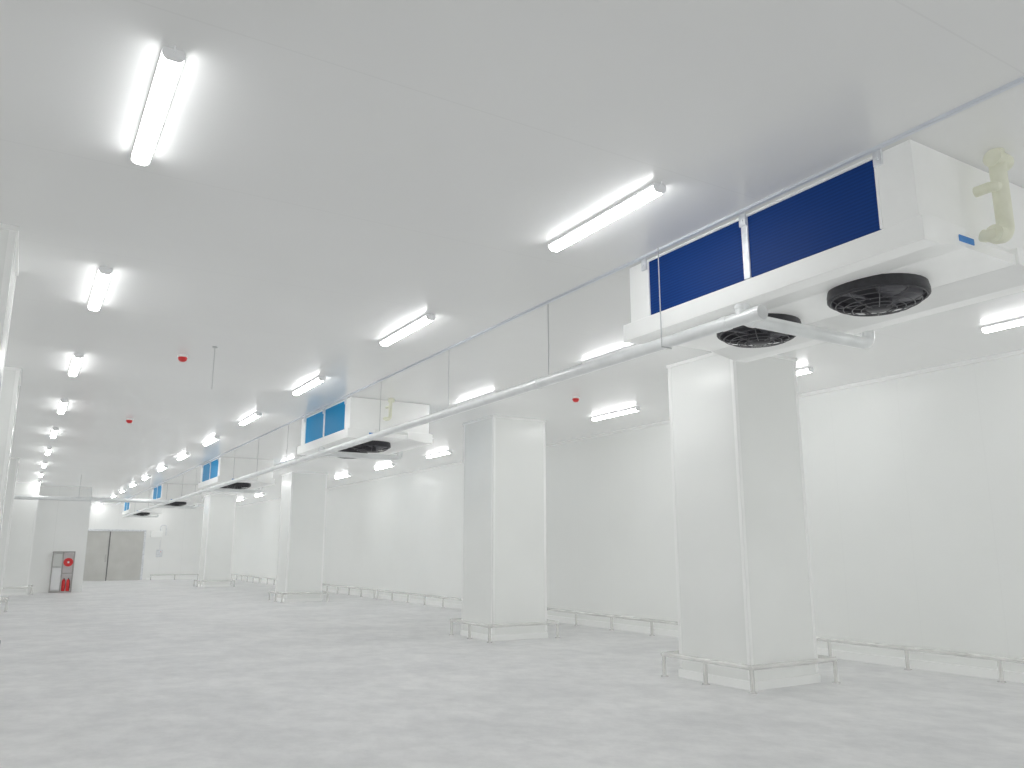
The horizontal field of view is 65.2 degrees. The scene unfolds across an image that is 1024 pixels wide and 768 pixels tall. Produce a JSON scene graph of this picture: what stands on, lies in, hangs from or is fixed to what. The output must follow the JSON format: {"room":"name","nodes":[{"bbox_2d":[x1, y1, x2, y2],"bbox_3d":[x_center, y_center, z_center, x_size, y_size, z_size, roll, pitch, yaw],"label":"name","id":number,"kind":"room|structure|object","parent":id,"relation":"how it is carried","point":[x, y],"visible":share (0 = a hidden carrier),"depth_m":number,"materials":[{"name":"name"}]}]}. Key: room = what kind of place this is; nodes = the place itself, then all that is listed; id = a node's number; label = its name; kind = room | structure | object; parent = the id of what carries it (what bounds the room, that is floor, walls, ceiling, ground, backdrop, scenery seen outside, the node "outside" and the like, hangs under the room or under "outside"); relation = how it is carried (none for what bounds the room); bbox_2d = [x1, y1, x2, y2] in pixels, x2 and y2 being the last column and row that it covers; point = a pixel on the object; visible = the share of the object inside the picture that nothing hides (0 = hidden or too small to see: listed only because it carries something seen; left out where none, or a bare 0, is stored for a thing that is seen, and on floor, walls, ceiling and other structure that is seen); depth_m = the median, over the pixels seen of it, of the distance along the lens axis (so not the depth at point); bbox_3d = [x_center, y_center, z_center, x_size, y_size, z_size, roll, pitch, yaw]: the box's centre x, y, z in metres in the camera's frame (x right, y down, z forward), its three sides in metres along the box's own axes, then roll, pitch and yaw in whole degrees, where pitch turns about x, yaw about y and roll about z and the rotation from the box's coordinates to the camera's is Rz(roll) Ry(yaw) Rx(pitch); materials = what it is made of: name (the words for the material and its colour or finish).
{"room":"cold storage warehouse","nodes":[
{"label":"cold storage warehouse","id":0,"kind":"room"},
{"bbox_2d":[28,485,92,592],"bbox_3d":[-24.942,6.838,35.093,10.370,4.140,13.000,7,-14,-30],"label":"column","id":1,"kind":"structure","parent":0,"point":[60,525],"depth_m":31.85,"materials":[{"name":"white paint"}]},
{"bbox_2d":[88,504,203,580],"bbox_3d":[-24.734,8.439,42.770,18.850,4.140,0.200,7,-14,-30],"label":"wall","id":2,"kind":"structure","parent":0,"point":[181,545],"depth_m":45.62,"materials":[{"name":"white paint"}]},
{"bbox_2d":[83,529,146,580],"bbox_3d":[-21.959,9.415,44.068,3.120,2.760,0.160,7,-14,-30],"label":"door","id":3,"kind":"structure","parent":2,"relation":"in","point":[111,554],"depth_m":44.08,"materials":[{"name":"metal"}]},
{"bbox_2d":[156,540,162,556],"bbox_3d":[-19.960,9.325,45.328,0.320,0.950,0.132,7,-14,-30],"label":"control box","id":4,"kind":"object","parent":2,"relation":"attached to","point":[159,552],"visible":1,"depth_m":45.23,"materials":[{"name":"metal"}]},
{"bbox_2d":[146,577,196,579],"bbox_3d":[-18.554,11.141,45.881,4.450,0.120,0.050,7,-14,-30],"label":"baseboard","id":5,"kind":"structure","parent":2,"relation":"attached to","point":[168,578],"depth_m":45.42,"materials":[{"name":"white"}]},
{"bbox_2d":[116,76,1023,504],"bbox_3d":[-6.817,1.573,19.936,0.030,0.020,59.000,7,-14,-30],"label":"trim","id":6,"kind":"structure","parent":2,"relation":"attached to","point":[1020,80],"depth_m":6.14,"materials":[{"name":"grey metal"}]},
{"bbox_2d":[0,0,1023,506],"bbox_3d":[-9.401,1.146,18.427,19.250,0.200,59.400,7,-14,-30],"label":"ceiling","id":7,"kind":"structure","parent":0,"point":[322,179],"depth_m":5.61,"materials":[{"name":"white paint"}]},
{"bbox_2d":[45,447,51,454],"bbox_3d":[-11.896,1.725,20.534,0.112,0.075,1.360,7,-14,-30],"label":"tube light","id":8,"kind":"object","parent":7,"relation":"attached to","point":[48,450],"visible":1,"depth_m":20.28,"materials":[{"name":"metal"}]},
{"bbox_2d":[50,427,58,437],"bbox_3d":[-9.933,1.063,17.360,0.112,0.075,1.360,7,-14,-30],"label":"tube light","id":9,"kind":"object","parent":7,"relation":"attached to","point":[54,430],"visible":1,"depth_m":17.09,"materials":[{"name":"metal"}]},
{"bbox_2d":[50,430,57,437],"bbox_3d":[-9.939,1.081,17.367,0.108,0.041,1.312,7,-14,-30],"label":"diffuser","id":10,"kind":"object","parent":9,"relation":"attached to","point":[54,432],"depth_m":17.33,"materials":[{"name":"white plastic"}]},
{"bbox_2d":[57,399,67,413],"bbox_3d":[-7.970,0.402,14.187,0.112,0.075,1.360,7,-14,-30],"label":"tube light","id":11,"kind":"object","parent":7,"relation":"attached to","point":[63,403],"visible":1,"depth_m":14.00,"materials":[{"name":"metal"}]},
{"bbox_2d":[68,352,83,376],"bbox_3d":[-6.006,-0.260,11.013,0.112,0.075,1.360,7,-14,-30],"label":"tube light","id":12,"kind":"object","parent":7,"relation":"attached to","point":[77,358],"visible":1,"depth_m":10.83,"materials":[{"name":"plastic"}]},
{"bbox_2d":[14,475,168,503],"bbox_3d":[-17.558,3.177,25.497,12.395,0.890,0.140,7,-14,-30],"label":"pipe","id":13,"kind":"object","parent":7,"relation":"hanging from","point":[22,497],"visible":1,"depth_m":27.25,"materials":[{"name":"white metal"}]},
{"bbox_2d":[88,266,111,310],"bbox_3d":[-4.043,-0.922,7.840,0.112,0.075,1.360,7,-14,-30],"label":"tube light","id":14,"kind":"object","parent":7,"relation":"attached to","point":[103,276],"visible":1,"depth_m":7.68,"materials":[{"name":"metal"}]},
{"bbox_2d":[126,418,132,422],"bbox_3d":[-7.524,0.732,15.733,0.136,0.088,0.136,7,-14,-30],"label":"fire alarm","id":15,"kind":"object","parent":7,"relation":"attached to","point":[128,420],"visible":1,"depth_m":15.69,"materials":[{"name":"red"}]},
{"bbox_2d":[122,498,162,515],"bbox_3d":[-18.840,6.328,40.761,1.550,0.823,2.848,7,-14,-30],"label":"evaporator unit","id":16,"kind":"object","parent":7,"relation":"hanging from","point":[129,508],"visible":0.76,"depth_m":39.76,"materials":[{"name":"white metal"}]},
{"bbox_2d":[131,45,184,165],"bbox_3d":[-2.080,-1.584,4.666,0.112,0.075,1.360,7,-14,-30],"label":"tube light","id":17,"kind":"object","parent":7,"relation":"attached to","point":[170,63],"visible":1,"depth_m":4.52,"materials":[{"name":"white plastic"}]},
{"bbox_2d":[157,466,167,471],"bbox_3d":[-10.860,2.629,24.868,0.112,0.075,1.360,7,-14,-30],"label":"tube light","id":18,"kind":"object","parent":7,"relation":"attached to","point":[163,467],"visible":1,"depth_m":24.72,"materials":[{"name":"plastic"}]},
{"bbox_2d":[150,484,202,505],"bbox_3d":[-13.452,4.512,32.053,1.550,0.823,2.848,7,-14,-30],"label":"evaporator unit","id":19,"kind":"object","parent":7,"relation":"hanging from","point":[173,491],"visible":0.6,"depth_m":31.04,"materials":[{"name":"white metal"}]},
{"bbox_2d":[177,354,187,361],"bbox_3d":[-4.373,-0.335,10.621,0.136,0.088,0.136,7,-14,-30],"label":"fire alarm","id":20,"kind":"object","parent":7,"relation":"attached to","point":[181,357],"visible":1,"depth_m":10.58,"materials":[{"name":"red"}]},
{"bbox_2d":[177,453,189,460],"bbox_3d":[-8.933,1.979,21.753,0.112,0.075,1.360,7,-14,-30],"label":"tube light","id":21,"kind":"object","parent":7,"relation":"attached to","point":[185,455],"visible":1,"depth_m":21.58,"materials":[{"name":"plastic"}]},
{"bbox_2d":[203,436,219,445],"bbox_3d":[-7.006,1.330,18.638,0.112,0.075,1.360,7,-14,-30],"label":"tube light","id":22,"kind":"object","parent":7,"relation":"attached to","point":[215,438],"visible":1,"depth_m":18.45,"materials":[{"name":"plastic"}]},
{"bbox_2d":[211,346,216,388],"bbox_3d":[-3.779,-0.202,10.124,0.060,0.550,0.060,7,-14,-30],"label":"hanging rod","id":23,"kind":"object","parent":7,"relation":"hanging from","point":[213,346],"visible":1,"depth_m":10.14,"materials":[{"name":"silver metal"}]},
{"bbox_2d":[198,457,274,489],"bbox_3d":[-8.065,2.696,23.344,1.550,0.823,2.848,7,-14,-30],"label":"evaporator unit","id":24,"kind":"object","parent":7,"relation":"hanging from","point":[220,470],"visible":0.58,"depth_m":22.36,"materials":[{"name":"white metal"}]},
{"bbox_2d":[239,412,261,425],"bbox_3d":[-5.079,0.680,15.523,0.112,0.075,1.360,7,-14,-30],"label":"tube light","id":25,"kind":"object","parent":7,"relation":"attached to","point":[255,415],"visible":1,"depth_m":15.37,"materials":[{"name":"plastic"}]},
{"bbox_2d":[293,376,325,395],"bbox_3d":[-3.151,0.030,12.408,0.112,0.075,1.360,7,-14,-30],"label":"tube light","id":26,"kind":"object","parent":7,"relation":"attached to","point":[319,379],"visible":1,"depth_m":12.27,"materials":[{"name":"plastic"}]},
{"bbox_2d":[335,474,350,478],"bbox_3d":[-5.813,3.174,27.482,0.112,0.075,1.360,7,-14,-30],"label":"tube light","id":27,"kind":"object","parent":7,"relation":"attached to","point":[345,475],"visible":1,"depth_m":27.35,"materials":[{"name":"plastic"}]},
{"bbox_2d":[297,397,432,458],"bbox_3d":[-2.781,0.915,14.803,1.550,0.823,2.848,7,-14,-30],"label":"evaporator unit","id":28,"kind":"object","parent":7,"relation":"hanging from","point":[352,418],"visible":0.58,"depth_m":13.88,"materials":[{"name":"white metal"}]},
{"bbox_2d":[383,398,394,420],"bbox_3d":[-2.094,0.435,13.563,0.174,0.395,0.103,7,-14,-30],"label":"pipe","id":29,"kind":"object","parent":28,"relation":"attached to","point":[390,400],"visible":1,"depth_m":13.54,"materials":[{"name":"beige plastic"}]},
{"bbox_2d":[375,464,394,469],"bbox_3d":[-3.876,2.521,24.351,0.112,0.075,1.360,7,-14,-30],"label":"tube light","id":30,"kind":"object","parent":7,"relation":"attached to","point":[388,465],"visible":1,"depth_m":24.23,"materials":[{"name":"plastic"}]},
{"bbox_2d":[380,314,435,346],"bbox_3d":[-1.224,-0.619,9.293,0.112,0.075,1.360,7,-14,-30],"label":"tube light","id":31,"kind":"object","parent":7,"relation":"attached to","point":[420,322],"visible":1,"depth_m":9.17,"materials":[{"name":"plastic"}]},
{"bbox_2d":[426,450,451,457],"bbox_3d":[-1.938,1.868,21.219,0.112,0.075,1.360,7,-14,-30],"label":"tube light","id":32,"kind":"object","parent":7,"relation":"attached to","point":[450,451],"visible":1,"depth_m":21.13,"materials":[{"name":"plastic"}]},
{"bbox_2d":[426,452,449,457],"bbox_3d":[-1.945,1.885,21.226,0.108,0.041,1.312,7,-14,-30],"label":"diffuser","id":33,"kind":"object","parent":32,"relation":"attached to","point":[441,453],"depth_m":21.20,"materials":[{"name":"white plastic"}]},
{"bbox_2d":[457,392,495,404],"bbox_3d":[-0.579,0.275,13.579,0.112,0.075,1.360,7,-14,-30],"label":"tube light","id":34,"kind":"object","parent":7,"relation":"attached to","point":[492,392],"visible":0.25,"depth_m":13.51,"materials":[{"name":"plastic"}]},
{"bbox_2d":[123,247,874,517],"bbox_3d":[-8.436,2.854,23.968,1.661,0.881,42.125,7,-14,-30],"label":"drain pipe","id":35,"kind":"object","parent":7,"relation":"hanging from","point":[756,316],"visible":0.98,"depth_m":7.50,"materials":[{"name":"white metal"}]},
{"bbox_2d":[572,397,579,401],"bbox_3d":[1.077,0.267,13.508,0.136,0.088,0.136,7,-14,-30],"label":"fire alarm","id":36,"kind":"object","parent":7,"relation":"attached to","point":[575,399],"visible":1,"depth_m":13.46,"materials":[{"name":"red plastic"}]},
{"bbox_2d":[548,181,665,251],"bbox_3d":[0.703,-1.269,6.178,0.112,0.075,1.360,7,-14,-30],"label":"tube light","id":37,"kind":"object","parent":7,"relation":"attached to","point":[653,190],"visible":1,"depth_m":6.06,"materials":[{"name":"plastic"}]},
{"bbox_2d":[582,344,640,363],"bbox_3d":[1.359,-0.379,10.447,0.112,0.075,1.360,7,-14,-30],"label":"tube light","id":38,"kind":"object","parent":7,"relation":"attached to","point":[636,344],"visible":0.11,"depth_m":10.45,"materials":[{"name":"plastic"}]},
{"bbox_2d":[591,407,640,420],"bbox_3d":[1.936,0.562,14.956,0.112,0.075,1.360,7,-14,-30],"label":"tube light","id":39,"kind":"object","parent":7,"relation":"attached to","point":[634,409],"visible":1,"depth_m":14.87,"materials":[{"name":"plastic"}]},
{"bbox_2d":[796,367,813,375],"bbox_3d":[3.874,-0.091,11.824,0.112,0.075,1.360,7,-14,-30],"label":"tube light","id":40,"kind":"object","parent":7,"relation":"attached to","point":[805,370],"visible":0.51,"depth_m":11.31,"materials":[{"name":"plastic"}]},
{"bbox_2d":[796,369,810,375],"bbox_3d":[3.868,-0.074,11.831,0.108,0.041,1.312,7,-14,-30],"label":"diffuser","id":41,"kind":"object","parent":40,"relation":"attached to","point":[799,371],"depth_m":11.35,"materials":[{"name":"white plastic"}]},
{"bbox_2d":[623,139,1023,362],"bbox_3d":[2.399,-0.831,6.430,1.550,0.823,2.848,7,-14,-30],"label":"evaporator unit","id":42,"kind":"object","parent":7,"relation":"hanging from","point":[889,237],"visible":0.9,"depth_m":5.66,"materials":[{"name":"white metal"}]},
{"bbox_2d":[973,148,1014,243],"bbox_3d":[3.086,-1.189,5.130,0.290,0.658,0.172,7,-14,-30],"label":"pipe","id":43,"kind":"object","parent":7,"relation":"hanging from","point":[998,162],"visible":1,"depth_m":5.09,"materials":[{"name":"beige plastic"}]},
{"bbox_2d":[981,317,1023,332],"bbox_3d":[5.811,-0.745,8.692,0.112,0.075,1.360,7,-14,-30],"label":"tube light","id":44,"kind":"object","parent":7,"relation":"attached to","point":[1018,321],"visible":1,"depth_m":9.04,"materials":[{"name":"plastic"}]},
{"bbox_2d":[0,579,1023,767],"bbox_3d":[-9.401,5.395,17.541,19.250,0.200,59.400,7,-14,-30],"label":"floor","id":45,"kind":"structure","parent":0,"point":[122,673],"depth_m":8.80,"materials":[{"name":"concrete"}]},
{"bbox_2d":[0,597,8,611],"bbox_3d":[-14.593,6.007,21.725,1.570,0.310,1.588,7,-14,-30],"label":"rail","id":46,"kind":"object","parent":45,"relation":"on","point":[6,598],"visible":1,"depth_m":21.46,"materials":[{"name":"silver metal"}]},
{"bbox_2d":[0,223,18,395],"bbox_3d":[-4.785,0.810,6.186,1.220,4.140,1.240,7,-14,-30],"label":"pillar","id":47,"kind":"structure","parent":45,"relation":"on","point":[9,234],"depth_m":6.36,"materials":[{"name":"white paint"}]},
{"bbox_2d":[0,457,18,609],"bbox_3d":[-14.593,4.132,22.116,1.220,4.140,1.240,7,-14,-30],"label":"pillar","id":48,"kind":"structure","parent":45,"relation":"on","point":[13,468],"depth_m":21.98,"materials":[{"name":"white paint"}]},
{"bbox_2d":[0,366,21,535],"bbox_3d":[-7.807,1.845,11.147,1.220,4.140,1.240,7,-14,-30],"label":"pillar","id":49,"kind":"structure","parent":45,"relation":"on","point":[11,383],"depth_m":11.20,"materials":[{"name":"white paint"}]},
{"bbox_2d":[3,585,32,594],"bbox_3d":[-18.743,7.689,29.794,1.570,0.310,1.588,7,-14,-30],"label":"rail","id":50,"kind":"object","parent":45,"relation":"on","point":[29,586],"visible":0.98,"depth_m":29.43,"materials":[{"name":"silver metal"}]},
{"bbox_2d":[2,482,40,595],"bbox_3d":[-18.743,5.815,30.185,1.220,4.140,1.240,7,-14,-30],"label":"pillar","id":51,"kind":"structure","parent":45,"relation":"on","point":[24,513],"depth_m":29.76,"materials":[{"name":"white paint"}]},
{"bbox_2d":[48,551,75,592],"bbox_3d":[-17.723,7.398,31.506,0.780,1.580,0.270,7,-14,-30],"label":"cabinet","id":52,"kind":"object","parent":45,"relation":"on","point":[62,565],"visible":1,"depth_m":31.44,"materials":[{"name":"silver metal"}]},
{"bbox_2d":[61,578,65,590],"bbox_3d":[-17.624,7.877,31.426,0.129,0.500,0.129,-8,-14,33],"label":"fire extinguisher","id":53,"kind":"object","parent":52,"relation":"in","point":[63,584],"visible":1,"depth_m":31.38,"materials":[{"name":"red metal"}]},
{"bbox_2d":[65,578,69,590],"bbox_3d":[-17.491,7.893,31.505,0.129,0.500,0.129,-8,-14,33],"label":"fire extinguisher","id":54,"kind":"object","parent":52,"relation":"in","point":[68,579],"visible":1,"depth_m":31.45,"materials":[{"name":"red metal"}]},
{"bbox_2d":[150,574,198,579],"bbox_3d":[-18.591,11.002,45.677,3.850,0.310,0.100,7,-14,-30],"label":"rail","id":55,"kind":"object","parent":45,"relation":"on","point":[150,574],"visible":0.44,"depth_m":45.33,"materials":[{"name":"silver metal"}]},
{"bbox_2d":[193,579,234,587],"bbox_3d":[-13.661,9.129,36.698,1.570,0.310,1.588,7,-14,-30],"label":"rail","id":56,"kind":"object","parent":45,"relation":"on","point":[197,580],"visible":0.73,"depth_m":36.16,"materials":[{"name":"silver metal"}]},
{"bbox_2d":[198,494,236,586],"bbox_3d":[-13.661,7.255,37.089,1.220,4.140,1.240,7,-14,-30],"label":"pillar","id":57,"kind":"structure","parent":45,"relation":"on","point":[216,552],"depth_m":36.62,"materials":[{"name":"white paint"}]},
{"bbox_2d":[231,574,259,582],"bbox_3d":[-14.752,10.589,43.696,0.100,0.310,7.600,7,-14,-30],"label":"rail","id":58,"kind":"object","parent":45,"relation":"on","point":[231,574],"visible":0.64,"depth_m":42.82,"materials":[{"name":"silver metal"}]},
{"bbox_2d":[260,577,275,584],"bbox_3d":[-10.712,9.227,37.165,0.100,0.310,7.600,7,-14,-30],"label":"rail","id":59,"kind":"object","parent":45,"relation":"on","point":[274,579],"visible":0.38,"depth_m":39.22,"materials":[{"name":"silver metal"}]},
{"bbox_2d":[269,590,328,602],"bbox_3d":[-7.006,6.945,26.223,1.570,0.310,1.588,7,-14,-30],"label":"rail","id":60,"kind":"object","parent":45,"relation":"on","point":[274,591],"visible":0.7,"depth_m":25.70,"materials":[{"name":"silver metal"}]},
{"bbox_2d":[274,472,327,601],"bbox_3d":[-7.006,5.070,26.614,1.220,4.140,1.240,7,-14,-30],"label":"pillar","id":61,"kind":"structure","parent":45,"relation":"on","point":[301,538],"depth_m":26.15,"materials":[{"name":"white paint"}]},
{"bbox_2d":[322,584,375,598],"bbox_3d":[-6.671,7.864,30.633,0.100,0.310,7.600,7,-14,-30],"label":"rail","id":62,"kind":"object","parent":45,"relation":"on","point":[327,585],"visible":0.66,"depth_m":29.55,"materials":[{"name":"silver metal"}]},
{"bbox_2d":[376,589,461,607],"bbox_3d":[-2.631,6.503,24.102,0.100,0.310,7.600,7,-14,-30],"label":"rail","id":63,"kind":"object","parent":45,"relation":"on","point":[377,590],"visible":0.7,"depth_m":24.36,"materials":[{"name":"silver metal"}]},
{"bbox_2d":[460,415,547,640],"bbox_3d":[-0.160,2.790,15.680,1.220,4.140,1.240,7,-14,-30],"label":"pillar","id":64,"kind":"structure","parent":45,"relation":"on","point":[504,550],"depth_m":15.23,"materials":[{"name":"white paint"}]},
{"bbox_2d":[450,618,559,642],"bbox_3d":[-0.160,4.665,15.289,1.570,0.310,1.588,7,-14,-30],"label":"rail","id":65,"kind":"object","parent":45,"relation":"on","point":[457,620],"visible":0.71,"depth_m":14.84,"materials":[{"name":"silver metal"}]},
{"bbox_2d":[547,608,677,635],"bbox_3d":[1.410,5.140,17.571,0.100,0.310,7.600,7,-14,-30],"label":"rail","id":66,"kind":"object","parent":45,"relation":"on","point":[651,621],"visible":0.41,"depth_m":16.47,"materials":[{"name":"silver metal"}]},
{"bbox_2d":[666,352,820,690],"bbox_3d":[3.000,1.725,10.572,1.220,4.140,1.240,7,-14,-30],"label":"pillar","id":67,"kind":"structure","parent":45,"relation":"on","point":[744,587],"depth_m":10.13,"materials":[{"name":"white paint"}]},
{"bbox_2d":[661,650,840,693],"bbox_3d":[3.000,3.599,10.182,1.570,0.310,1.588,7,-14,-30],"label":"rail","id":68,"kind":"object","parent":45,"relation":"on","point":[673,654],"visible":0.79,"depth_m":9.75,"materials":[{"name":"silver metal"}]},
{"bbox_2d":[816,636,1023,682],"bbox_3d":[5.450,3.778,11.039,0.100,0.310,7.600,7,-14,-30],"label":"rail","id":69,"kind":"object","parent":45,"relation":"on","point":[999,659],"visible":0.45,"depth_m":10.83,"materials":[{"name":"silver metal"}]},
{"bbox_2d":[231,354,1023,672],"bbox_3d":[-1.253,4.278,22.814,0.200,4.140,59.000,7,-14,-30],"label":"wall","id":70,"kind":"structure","parent":0,"point":[914,485],"depth_m":12.34,"materials":[{"name":"white paint"}]},
{"bbox_2d":[232,577,1023,682],"bbox_3d":[-1.360,6.232,22.341,0.050,0.120,59.000,7,-14,-30],"label":"baseboard","id":71,"kind":"structure","parent":70,"relation":"attached to","point":[1012,676],"depth_m":11.91,"materials":[{"name":"white"}]},
{"bbox_2d":[236,349,1023,507],"bbox_3d":[-1.360,2.263,23.169,0.050,0.050,59.000,7,-14,-30],"label":"trim","id":72,"kind":"structure","parent":70,"relation":"attached to","point":[1018,352],"depth_m":12.61,"materials":[{"name":"white metal"}]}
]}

